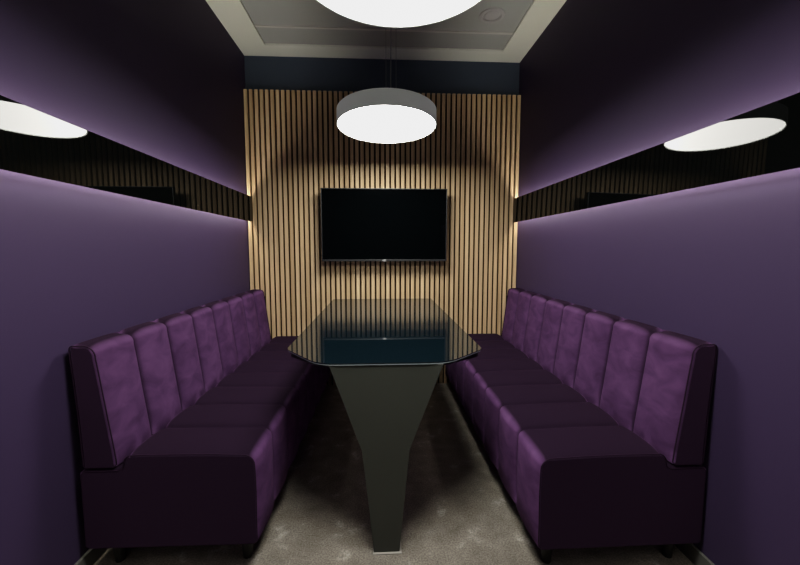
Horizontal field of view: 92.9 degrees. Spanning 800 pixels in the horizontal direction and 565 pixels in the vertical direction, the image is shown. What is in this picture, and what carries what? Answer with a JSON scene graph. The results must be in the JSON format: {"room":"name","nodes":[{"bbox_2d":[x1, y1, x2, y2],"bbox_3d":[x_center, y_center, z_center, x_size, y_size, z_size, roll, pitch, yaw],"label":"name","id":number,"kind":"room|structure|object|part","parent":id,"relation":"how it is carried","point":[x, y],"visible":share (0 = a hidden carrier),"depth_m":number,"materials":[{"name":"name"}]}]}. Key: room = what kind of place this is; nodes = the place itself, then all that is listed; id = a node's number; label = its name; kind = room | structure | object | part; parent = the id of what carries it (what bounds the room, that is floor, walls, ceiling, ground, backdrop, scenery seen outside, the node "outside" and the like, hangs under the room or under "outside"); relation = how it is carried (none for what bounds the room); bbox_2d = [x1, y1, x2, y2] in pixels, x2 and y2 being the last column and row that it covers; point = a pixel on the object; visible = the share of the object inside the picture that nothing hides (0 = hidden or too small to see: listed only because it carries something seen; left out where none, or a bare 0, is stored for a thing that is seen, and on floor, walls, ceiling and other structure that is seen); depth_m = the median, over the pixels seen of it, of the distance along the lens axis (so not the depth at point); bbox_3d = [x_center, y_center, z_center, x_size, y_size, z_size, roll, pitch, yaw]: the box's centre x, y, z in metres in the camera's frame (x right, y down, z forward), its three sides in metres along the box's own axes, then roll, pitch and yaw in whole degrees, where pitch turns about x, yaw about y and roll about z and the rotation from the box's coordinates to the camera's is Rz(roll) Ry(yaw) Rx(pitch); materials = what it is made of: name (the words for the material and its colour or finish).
{"room":"meeting room","nodes":[
{"label":"meeting room","id":0,"kind":"room"},
{"bbox_2d":[0,0,249,564],"bbox_3d":[-1.186,-0.334,0.984,0.120,2.812,4.581,0,5,-3],"label":"wall","id":1,"kind":"structure","parent":0,"point":[164,80],"depth_m":1.39,"materials":[{"name":"purple paint"}]},
{"bbox_2d":[74,548,107,564],"bbox_3d":[-1.118,1.038,1.073,0.012,0.063,4.269,0,5,-3],"label":"baseboard","id":2,"kind":"structure","parent":1,"relation":"attached to","point":[91,556],"depth_m":1.39,"materials":[{"name":"grey metal"}]},
{"bbox_2d":[0,95,252,221],"bbox_3d":[-1.103,-0.406,1.018,0.050,0.199,4.113,0,5,-3],"label":"wall mirror","id":3,"kind":"object","parent":1,"relation":"attached to","point":[33,142],"visible":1,"depth_m":1.38,"materials":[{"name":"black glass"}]},
{"bbox_2d":[243,56,520,384],"bbox_3d":[-0.126,-0.534,3.228,2.234,2.812,0.192,0,5,-3],"label":"wall","id":4,"kind":"structure","parent":0,"point":[295,147],"depth_m":3.12,"materials":[{"name":"brown wood"}]},
{"bbox_2d":[320,188,446,261],"bbox_3d":[-0.126,-0.461,3.078,1.002,0.578,0.102,0,7,-3],"label":"television","id":5,"kind":"object","parent":4,"relation":"attached to","point":[358,224],"visible":1,"depth_m":3.03,"materials":[{"name":"black plastic"}]},
{"bbox_2d":[206,0,566,62],"bbox_3d":[-0.011,-1.670,0.927,2.234,0.100,4.341,0,5,-3],"label":"ceiling","id":6,"kind":"structure","parent":0,"point":[281,28],"depth_m":2.73,"materials":[{"name":"white paint"}]},
{"bbox_2d":[336,37,436,142],"bbox_3d":[-0.082,-1.344,2.303,0.608,0.818,0.612,0,5,-3],"label":"pendant lamp","id":7,"kind":"object","parent":6,"relation":"hanging from","point":[374,115],"visible":1,"depth_m":2.20,"materials":[{"name":"white"}]},
{"bbox_2d":[338,105,434,141],"bbox_3d":[-0.081,-0.960,2.335,0.591,0.039,0.590,0,5,-3],"label":"diffuser","id":8,"kind":"object","parent":7,"relation":"attached to","point":[368,123],"depth_m":2.27,"materials":[{"name":"white plastic"}]},
{"bbox_3d":[-0.056,-1.401,2.330,0.009,0.709,0.010,-3,6,-32],"label":"power cord","id":9,"kind":"part","parent":7,"relation":"part of","materials":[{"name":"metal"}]},
{"bbox_3d":[-0.004,-1.657,0.942,1.827,0.048,3.969,0,5,-3],"label":"panel","id":10,"kind":"part","parent":6,"relation":"part of","materials":[{"name":"white paint"}]},
{"bbox_2d":[316,0,481,27],"bbox_3d":[-0.002,-1.221,0.921,0.608,0.818,0.612,0,5,-3],"label":"pendant lamp","id":11,"kind":"object","parent":6,"relation":"hanging from","point":[382,13],"visible":1,"depth_m":1.18,"materials":[{"name":"white plastic"}]},
{"bbox_2d":[479,7,504,22],"bbox_3d":[0.612,-1.769,2.526,0.168,0.011,0.168,0,5,-3],"label":"ceiling speaker","id":12,"kind":"object","parent":6,"relation":"attached to","point":[492,14],"visible":1,"depth_m":2.51,"materials":[{"name":"grey plastic"}]},
{"bbox_2d":[484,11,499,19],"bbox_3d":[0.612,-1.770,2.526,0.104,0.010,0.104,0,5,-3],"label":"grille","id":13,"kind":"object","parent":12,"relation":"attached to","point":[489,15],"depth_m":2.51,"materials":[{"name":"grey plastic"}]},
{"bbox_2d":[94,383,693,564],"bbox_3d":[-0.011,1.111,1.175,2.474,0.100,4.581,0,5,-3],"label":"floor","id":14,"kind":"structure","parent":0,"point":[458,508],"depth_m":1.66,"materials":[{"name":"grey carpet"}]},
{"bbox_2d":[68,289,329,562],"bbox_3d":[-0.847,0.545,2.245,0.616,0.837,1.840,0,5,-2],"label":"sofa","id":15,"kind":"object","parent":14,"relation":"on","point":[193,422],"visible":0.98,"depth_m":1.43,"materials":[{"name":"purple fabric"}]},
{"bbox_3d":[-1.048,0.988,1.423,0.048,0.102,0.048,0,5,-2],"label":"leg","id":16,"kind":"part","parent":15,"relation":"part of","materials":[{"name":"black metal"}]},
{"bbox_3d":[-1.087,0.350,2.218,0.134,0.443,1.840,0,5,-2],"label":"backrest","id":17,"kind":"part","parent":15,"relation":"part of","materials":[{"name":"purple fabric"}]},
{"bbox_3d":[-0.578,0.986,1.441,0.048,0.102,0.048,0,5,-2],"label":"leg","id":18,"kind":"part","parent":15,"relation":"part of","materials":[{"name":"black metal"}]},
{"bbox_2d":[288,298,480,555],"bbox_3d":[-0.100,0.586,2.301,0.812,0.746,1.785,0,5,-3],"label":"meeting table","id":19,"kind":"object","parent":14,"relation":"on","point":[385,358],"visible":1,"depth_m":1.44,"materials":[{"name":"black glass"}]},
{"bbox_3d":[-0.101,0.216,2.271,0.812,0.004,1.780,0,5,-3],"label":"glass","id":20,"kind":"part","parent":19,"relation":"part of","materials":[{"name":"black"}]},
{"bbox_3d":[-0.050,0.663,1.447,0.421,0.733,0.050,0,5,-3],"label":"leg","id":21,"kind":"part","parent":19,"relation":"part of","materials":[{"name":"black metal"}]},
{"bbox_2d":[445,287,716,563],"bbox_3d":[0.734,0.541,2.288,0.616,0.837,1.931,0,5,-3],"label":"sofa","id":22,"kind":"object","parent":14,"relation":"on","point":[593,423],"visible":0.92,"depth_m":1.46,"materials":[{"name":"purple fabric"}]},
{"bbox_3d":[0.546,0.988,1.418,0.048,0.102,0.048,0,5,-3],"label":"leg","id":23,"kind":"part","parent":22,"relation":"part of","materials":[{"name":"black metal"}]},
{"bbox_3d":[0.974,0.344,2.284,0.134,0.443,1.931,0,5,-3],"label":"backrest","id":24,"kind":"part","parent":22,"relation":"part of","materials":[{"name":"purple fabric"}]},
{"bbox_3d":[1.015,0.986,1.443,0.048,0.102,0.048,0,5,-3],"label":"leg","id":25,"kind":"part","parent":22,"relation":"part of","materials":[{"name":"black metal"}]},
{"bbox_2d":[516,0,799,564],"bbox_3d":[1.165,-0.345,1.107,0.120,2.812,4.581,0,5,-3],"label":"wall","id":26,"kind":"structure","parent":0,"point":[605,82],"depth_m":1.38,"materials":[{"name":"purple paint"}]},
{"bbox_2d":[513,92,799,222],"bbox_3d":[1.078,-0.416,1.133,0.050,0.199,4.113,0,5,-3],"label":"wall mirror","id":27,"kind":"object","parent":26,"relation":"attached to","point":[763,140],"visible":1,"depth_m":1.36,"materials":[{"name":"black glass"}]},
{"bbox_2d":[674,543,714,564],"bbox_3d":[1.101,1.028,1.190,0.012,0.063,4.269,0,5,-3],"label":"baseboard","id":28,"kind":"structure","parent":26,"relation":"attached to","point":[690,551],"depth_m":1.41,"materials":[{"name":"grey metal"}]}
]}

